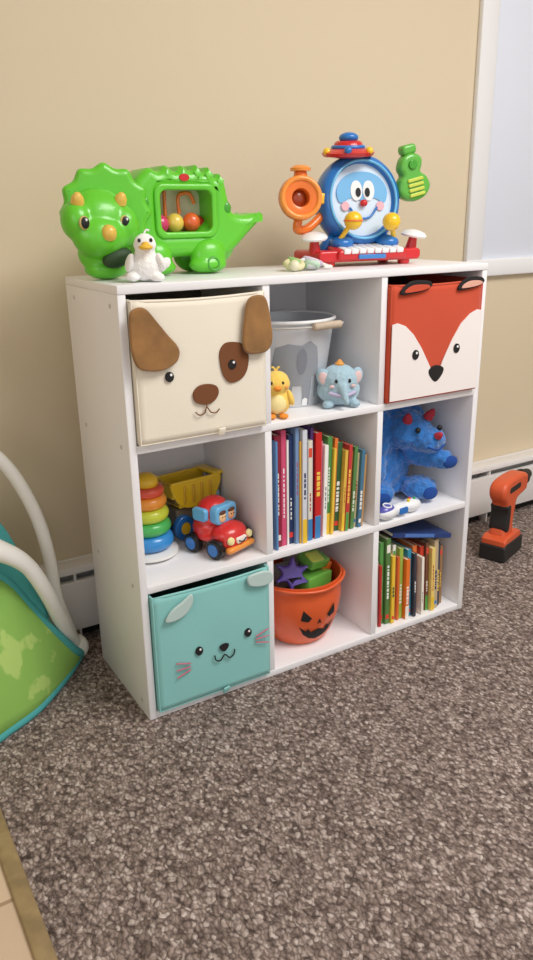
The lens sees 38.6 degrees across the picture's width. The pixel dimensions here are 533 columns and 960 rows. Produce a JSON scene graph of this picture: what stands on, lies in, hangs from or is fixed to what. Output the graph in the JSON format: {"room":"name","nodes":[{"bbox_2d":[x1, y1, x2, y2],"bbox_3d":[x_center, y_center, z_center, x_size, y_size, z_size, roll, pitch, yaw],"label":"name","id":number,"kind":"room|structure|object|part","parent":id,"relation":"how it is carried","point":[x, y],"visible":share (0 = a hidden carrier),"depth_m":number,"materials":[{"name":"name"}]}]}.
{"room":"children's room","nodes":[
{"label":"children's room","id":0,"kind":"room"},
{"bbox_2d":[0,864,33,959],"bbox_3d":[-0.740,1.150,-0.111,2.040,0.048,3.760,-12,22,-29],"label":"floor tile","id":1,"kind":"structure","parent":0,"point":[14,945],"depth_m":1.15,"materials":[{"name":"beige tile"}]},
{"bbox_2d":[0,808,57,959],"bbox_3d":[0.168,0.952,0.343,0.030,0.015,3.660,-12,22,-29],"label":"trim","id":2,"kind":"structure","parent":1,"relation":"on","point":[41,947],"depth_m":1.19,"materials":[{"name":"brown wood"}]},
{"bbox_2d":[0,504,532,959],"bbox_3d":[1.748,0.616,1.305,3.734,0.050,3.760,-12,22,-29],"label":"floor","id":3,"kind":"structure","parent":0,"point":[373,799],"depth_m":1.39,"materials":[{"name":"carpet"}]},
{"bbox_2d":[0,451,88,742],"bbox_3d":[-0.632,0.199,1.517,0.620,0.674,0.272,-15,23,-34],"label":"seat","id":4,"kind":"object","parent":3,"relation":"on","point":[38,656],"visible":1,"depth_m":1.64,"materials":[{"name":"green fabric"}]},
{"bbox_3d":[-0.582,0.290,1.582,0.115,0.438,0.532,13,23,34],"label":"thick leg","id":5,"kind":"part","parent":4,"relation":"part of","materials":[{"name":"white plastic"}]},
{"bbox_2d":[65,259,487,720],"bbox_3d":[0.057,-0.035,1.813,0.911,0.902,0.296,-12,22,-29],"label":"cube storage shelf","id":6,"kind":"object","parent":3,"relation":"on","point":[355,292],"visible":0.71,"depth_m":1.69,"materials":[{"name":"white laminate"}]},
{"bbox_2d":[125,229,170,281],"bbox_3d":[-0.220,-0.409,1.385,0.075,0.092,0.075,3,20,12],"label":"plush","id":7,"kind":"object","parent":6,"relation":"on","point":[145,264],"visible":1,"depth_m":1.37,"materials":[{"name":"white fabric"}]},
{"bbox_2d":[139,472,177,563],"bbox_3d":[-0.259,0.074,1.651,0.125,0.188,0.125,-12,22,-29],"label":"toy","id":8,"kind":"object","parent":6,"relation":"on","point":[159,545],"visible":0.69,"depth_m":1.62,"materials":[{"name":"multicoloured plastic"}]},
{"bbox_2d":[59,162,262,278],"bbox_3d":[-0.214,-0.524,1.538,0.464,0.210,0.164,-18,26,-41],"label":"toy","id":9,"kind":"object","parent":6,"relation":"on","point":[186,210],"visible":0.87,"depth_m":1.48,"materials":[{"name":"green plastic"}]},
{"bbox_3d":[-0.206,-0.544,1.548,0.007,0.083,0.007,-12,22,-29],"label":"chute post","id":10,"kind":"part","parent":9,"relation":"part of","materials":[{"name":"orange plastic"}]},
{"bbox_2d":[224,202,230,212],"bbox_3d":[-0.082,-0.561,1.570,0.019,0.024,0.009,-12,22,-29],"label":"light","id":11,"kind":"object","parent":9,"relation":"on","point":[227,207],"depth_m":1.57,"materials":[{"name":"green plastic"}]},
{"bbox_2d":[157,464,222,539],"bbox_3d":[-0.181,0.052,1.779,0.148,0.143,0.084,-17,25,-38],"label":"dump truck","id":12,"kind":"object","parent":6,"relation":"on","point":[183,489],"visible":0.69,"depth_m":1.74,"materials":[{"name":"yellow plastic"}]},
{"bbox_2d":[125,287,272,446],"bbox_3d":[-0.187,-0.247,1.548,0.295,0.271,0.291,-12,22,-29],"label":"storage bin","id":13,"kind":"object","parent":6,"relation":"on","point":[198,360],"visible":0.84,"depth_m":1.44,"materials":[{"name":"beige fabric"}]},
{"bbox_2d":[148,563,272,712],"bbox_3d":[-0.177,0.307,1.745,0.282,0.274,0.287,-12,22,-29],"label":"storage bin","id":14,"kind":"object","parent":6,"relation":"on","point":[211,635],"visible":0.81,"depth_m":1.63,"materials":[{"name":"teal fabric"}]},
{"bbox_2d":[184,494,254,559],"bbox_3d":[-0.102,0.096,1.679,0.133,0.122,0.115,14,24,36],"label":"toy car","id":15,"kind":"object","parent":6,"relation":"on","point":[214,523],"visible":1,"depth_m":1.65,"materials":[{"name":"red plastic"}]},
{"bbox_2d":[236,534,246,543],"bbox_3d":[-0.056,0.127,1.651,0.010,0.014,0.031,14,24,36],"label":"grille","id":16,"kind":"object","parent":15,"relation":"attached to","point":[240,538],"depth_m":1.65,"materials":[{"name":"white plastic"}]},
{"bbox_3d":[-0.018,-0.074,1.932,0.902,0.892,0.004,-12,22,-29],"label":"panel","id":17,"kind":"part","parent":6,"relation":"part of","materials":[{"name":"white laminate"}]},
{"bbox_3d":[0.051,-0.454,1.668,0.910,0.016,0.296,-12,22,-29],"label":"panel","id":18,"kind":"part","parent":6,"relation":"part of","materials":[{"name":"white laminate"}]},
{"bbox_2d":[271,366,294,418],"bbox_3d":[0.021,-0.187,1.612,0.071,0.107,0.070,14,24,36],"label":"chick","id":19,"kind":"object","parent":6,"relation":"on","point":[281,397],"visible":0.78,"depth_m":1.60,"materials":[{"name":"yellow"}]},
{"bbox_3d":[0.055,-0.175,1.766,0.878,0.016,0.294,-12,22,-29],"label":"shelf","id":20,"kind":"part","parent":6,"relation":"part of","materials":[{"name":"white laminate"}]},
{"bbox_3d":[0.059,0.104,1.863,0.878,0.016,0.294,-12,22,-29],"label":"shelf","id":21,"kind":"part","parent":6,"relation":"part of","materials":[{"name":"white laminate"}]},
{"bbox_3d":[0.064,0.383,1.959,0.878,0.016,0.294,-12,22,-29],"label":"panel","id":22,"kind":"part","parent":6,"relation":"part of","materials":[{"name":"white laminate"}]},
{"bbox_2d":[270,310,343,407],"bbox_3d":[0.050,-0.276,1.736,0.220,0.194,0.234,-8,20,-20],"label":"bucket","id":23,"kind":"object","parent":6,"relation":"on","point":[301,340],"visible":0.64,"depth_m":1.66,"materials":[{"name":"white"}]},
{"bbox_2d":[271,341,317,404],"bbox_3d":[0.064,-0.234,1.675,0.105,0.146,0.045,-8,20,-20],"label":"print","id":24,"kind":"object","parent":23,"relation":"attached to","point":[298,360],"depth_m":1.66,"materials":[{"name":"grey"}]},
{"bbox_2d":[302,398,306,404],"bbox_3d":[0.085,-0.176,1.700,0.013,0.018,0.003,-8,20,-20],"label":"print","id":25,"kind":"object","parent":23,"relation":"attached to","point":[304,400],"depth_m":1.70,"materials":[{"name":"white"}]},
{"bbox_3d":[0.074,-0.332,1.653,0.215,0.016,0.086,-8,20,-20],"label":"wire handle","id":26,"kind":"part","parent":23,"relation":"part of","materials":[{"name":"grey metal"}]},
{"bbox_2d":[283,256,332,270],"bbox_3d":[0.083,-0.463,1.623,0.070,0.027,0.121,15,25,39],"label":"toy","id":27,"kind":"object","parent":6,"relation":"on","point":[306,262],"visible":1,"depth_m":1.60,"materials":[{"name":"beige"}]},
{"bbox_2d":[273,548,344,644],"bbox_3d":[0.080,0.270,1.888,0.227,0.241,0.223,-12,22,-29],"label":"bucket","id":28,"kind":"object","parent":6,"relation":"on","point":[307,584],"visible":0.8,"depth_m":1.82,"materials":[{"name":"orange plastic"}]},
{"bbox_3d":[0.107,0.242,1.830,0.227,0.012,0.116,-12,22,-29],"label":"handle","id":29,"kind":"part","parent":28,"relation":"part of","materials":[{"name":"orange plastic"}]},
{"bbox_2d":[271,425,366,549],"bbox_3d":[0.062,-0.025,1.796,0.267,0.270,0.239,-12,22,-29],"label":"picture books","id":30,"kind":"object","parent":6,"relation":"on","point":[318,477],"visible":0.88,"depth_m":1.70,"materials":[{"name":"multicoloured paper"}]},
{"bbox_2d":[316,359,362,408],"bbox_3d":[0.162,-0.218,1.697,0.099,0.105,0.101,17,26,41],"label":"elephant","id":31,"kind":"object","parent":6,"relation":"on","point":[338,384],"visible":1,"depth_m":1.67},
{"bbox_2d":[278,132,429,266],"bbox_3d":[0.204,-0.639,1.734,0.399,0.284,0.153,-9,21,-23],"label":"toy","id":32,"kind":"object","parent":6,"relation":"on","point":[354,201],"visible":0.99,"depth_m":1.72,"materials":[{"name":"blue plastic"}]},
{"bbox_3d":[0.108,-0.524,1.705,0.028,0.036,0.028,-9,21,-23],"label":"cymbal post","id":33,"kind":"part","parent":32,"relation":"part of","materials":[{"name":"red plastic"}]},
{"bbox_3d":[0.144,-0.544,1.750,0.056,0.054,0.037,-9,21,-23],"label":"arm","id":34,"kind":"part","parent":32,"relation":"part of","materials":[{"name":"blue plastic"}]},
{"bbox_3d":[0.183,-0.763,1.697,0.044,0.024,0.044,-9,21,-23],"label":"hat knob","id":35,"kind":"part","parent":32,"relation":"part of","materials":[{"name":"blue plastic"}]},
{"bbox_2d":[336,171,386,202],"bbox_3d":[0.216,-0.665,1.727,0.133,0.066,0.011,-9,21,-23],"label":"print","id":36,"kind":"object","parent":32,"relation":"attached to","point":[351,186],"depth_m":1.72,"materials":[{"name":"blue plastic"}]},
{"bbox_3d":[0.341,-0.562,1.804,0.028,0.036,0.028,-9,21,-23],"label":"cymbal post","id":37,"kind":"part","parent":32,"relation":"part of","materials":[{"name":"red plastic"}]},
{"bbox_2d":[379,497,420,519],"bbox_3d":[0.325,0.067,1.865,0.142,0.040,0.039,-15,23,-35],"label":"toy","id":38,"kind":"object","parent":6,"relation":"on","point":[388,511],"visible":0.98,"depth_m":1.85,"materials":[{"name":"white plastic"}]},
{"bbox_2d":[376,519,451,626],"bbox_3d":[0.318,0.201,2.036,0.261,0.266,0.242,-12,22,-29],"label":"picture books","id":39,"kind":"object","parent":6,"relation":"on","point":[410,555],"visible":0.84,"depth_m":1.95,"materials":[{"name":"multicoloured paper"}]},
{"bbox_2d":[380,405,456,505],"bbox_3d":[0.339,-0.080,1.955,0.241,0.260,0.218,-9,21,-22],"label":"plush","id":40,"kind":"object","parent":6,"relation":"on","point":[409,437],"visible":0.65,"depth_m":1.92,"materials":[{"name":"blue"}]},
{"bbox_2d":[383,274,484,403],"bbox_3d":[0.319,-0.359,1.845,0.278,0.267,0.284,-12,22,-29],"label":"storage bin","id":41,"kind":"object","parent":6,"relation":"on","point":[433,322],"visible":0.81,"depth_m":1.73,"materials":[{"name":"orange fabric"}]},
{"bbox_2d":[82,500,532,633],"bbox_3d":[-0.049,0.293,2.216,5.760,0.020,0.018,-12,22,-29],"label":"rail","id":42,"kind":"object","parent":3,"relation":"on","point":[97,626],"visible":0.02,"depth_m":2.64,"materials":[{"name":"black"}]},
{"bbox_2d":[479,468,531,562],"bbox_3d":[0.770,0.093,2.394,0.083,0.255,0.266,14,24,36],"label":"cordless drill","id":43,"kind":"object","parent":3,"relation":"on","point":[502,541],"visible":1,"depth_m":2.32,"materials":[{"name":"orange plastic"}]},
{"bbox_2d":[0,0,532,564],"bbox_3d":[-0.105,-0.874,1.876,5.800,2.450,0.100,-12,22,-29],"label":"wall","id":44,"kind":"structure","parent":0,"point":[248,92],"depth_m":1.82,"materials":[{"name":"beige paint"}]},
{"bbox_2d":[60,574,82,634],"bbox_3d":[-0.496,0.312,1.924,0.028,0.190,0.061,-12,22,-29],"label":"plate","id":45,"kind":"object","parent":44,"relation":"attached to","point":[72,577],"depth_m":1.92,"materials":[{"name":"white metal"}]},
{"bbox_3d":[-0.484,0.312,1.924,0.006,0.190,0.049,-12,22,-29],"label":"bracket","id":46,"kind":"part","parent":45,"relation":"part of","materials":[{"name":"white metal"}]},
{"bbox_2d":[76,570,93,578],"bbox_3d":[-0.467,0.239,1.948,0.046,0.013,0.012,-12,22,-29],"label":"vent slot","id":47,"kind":"object","parent":44,"relation":"attached to","point":[79,575],"depth_m":1.94,"materials":[{"name":"black metal"}]},
{"bbox_2d":[49,465,532,629],"bbox_3d":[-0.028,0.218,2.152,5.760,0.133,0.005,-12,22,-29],"label":"baseboard heater","id":48,"kind":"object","parent":44,"relation":"attached to","point":[80,597],"depth_m":1.92,"materials":[{"name":"white metal"}]},
{"bbox_2d":[60,464,532,584],"bbox_3d":[-0.032,0.156,2.136,5.760,0.005,0.014,-12,22,-29],"label":"front panel lip","id":49,"kind":"object","parent":44,"relation":"attached to","point":[93,575],"visible":0.02,"depth_m":2.56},
{"bbox_2d":[463,0,500,261],"bbox_3d":[0.623,-1.330,2.117,0.066,1.470,0.018,-12,22,-29],"label":"window frame","id":50,"kind":"structure","parent":44,"relation":"attached to","point":[489,14],"depth_m":2.21,"materials":[{"name":"white paint"}]},
{"bbox_2d":[466,256,532,275],"bbox_3d":[1.178,-0.769,2.660,1.336,0.052,0.020,-12,22,-29],"label":"apron","id":51,"kind":"object","parent":44,"relation":"attached to","point":[515,265],"visible":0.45,"depth_m":2.42,"materials":[{"name":"white paint"}]},
{"bbox_2d":[473,448,532,463],"bbox_3d":[0.828,-0.087,2.670,0.295,0.007,0.012,-12,22,-29],"label":"plate","id":52,"kind":"object","parent":44,"relation":"attached to","point":[530,448],"depth_m":2.67,"materials":[{"name":"white metal"}]},
{"bbox_2d":[482,0,532,258],"bbox_3d":[1.166,-1.466,2.419,1.336,1.428,0.019,-12,22,-29],"label":"window","id":53,"kind":"structure","parent":44,"relation":"in","point":[508,224],"depth_m":2.30,"materials":[{"name":"white paint"}]},
{"bbox_2d":[491,460,532,473],"bbox_3d":[0.872,-0.048,2.711,0.211,0.014,0.012,-12,22,-29],"label":"vent slot","id":54,"kind":"object","parent":44,"relation":"attached to","point":[528,462],"depth_m":2.70,"materials":[{"name":"grey metal"}]},
{"bbox_2d":[478,471,490,521],"bbox_3d":[0.747,0.048,2.625,0.006,0.190,0.049,-12,22,-29],"label":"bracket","id":55,"kind":"object","parent":54,"relation":"attached to","point":[483,517],"visible":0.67,"depth_m":2.63,"materials":[{"name":"white metal"}]},
{"bbox_3d":[-0.485,0.195,1.922,0.090,0.007,0.012,-12,22,-29],"label":"plate","id":56,"kind":"object","parent":44,"relation":"attached to","visible":0},
{"bbox_2d":[40,450,532,577],"bbox_3d":[-0.045,0.122,2.146,5.760,0.017,0.058,-12,22,-29],"label":"hood","id":57,"kind":"object","parent":56,"relation":"attached to","point":[88,560],"depth_m":2.55,"materials":[{"name":"white metal"}]},
{"bbox_3d":[-0.032,0.131,2.126,5.760,0.014,0.008,-12,22,-29],"label":"hood lip","id":58,"kind":"part","parent":57,"relation":"part of","materials":[{"name":"white metal"}]}
]}

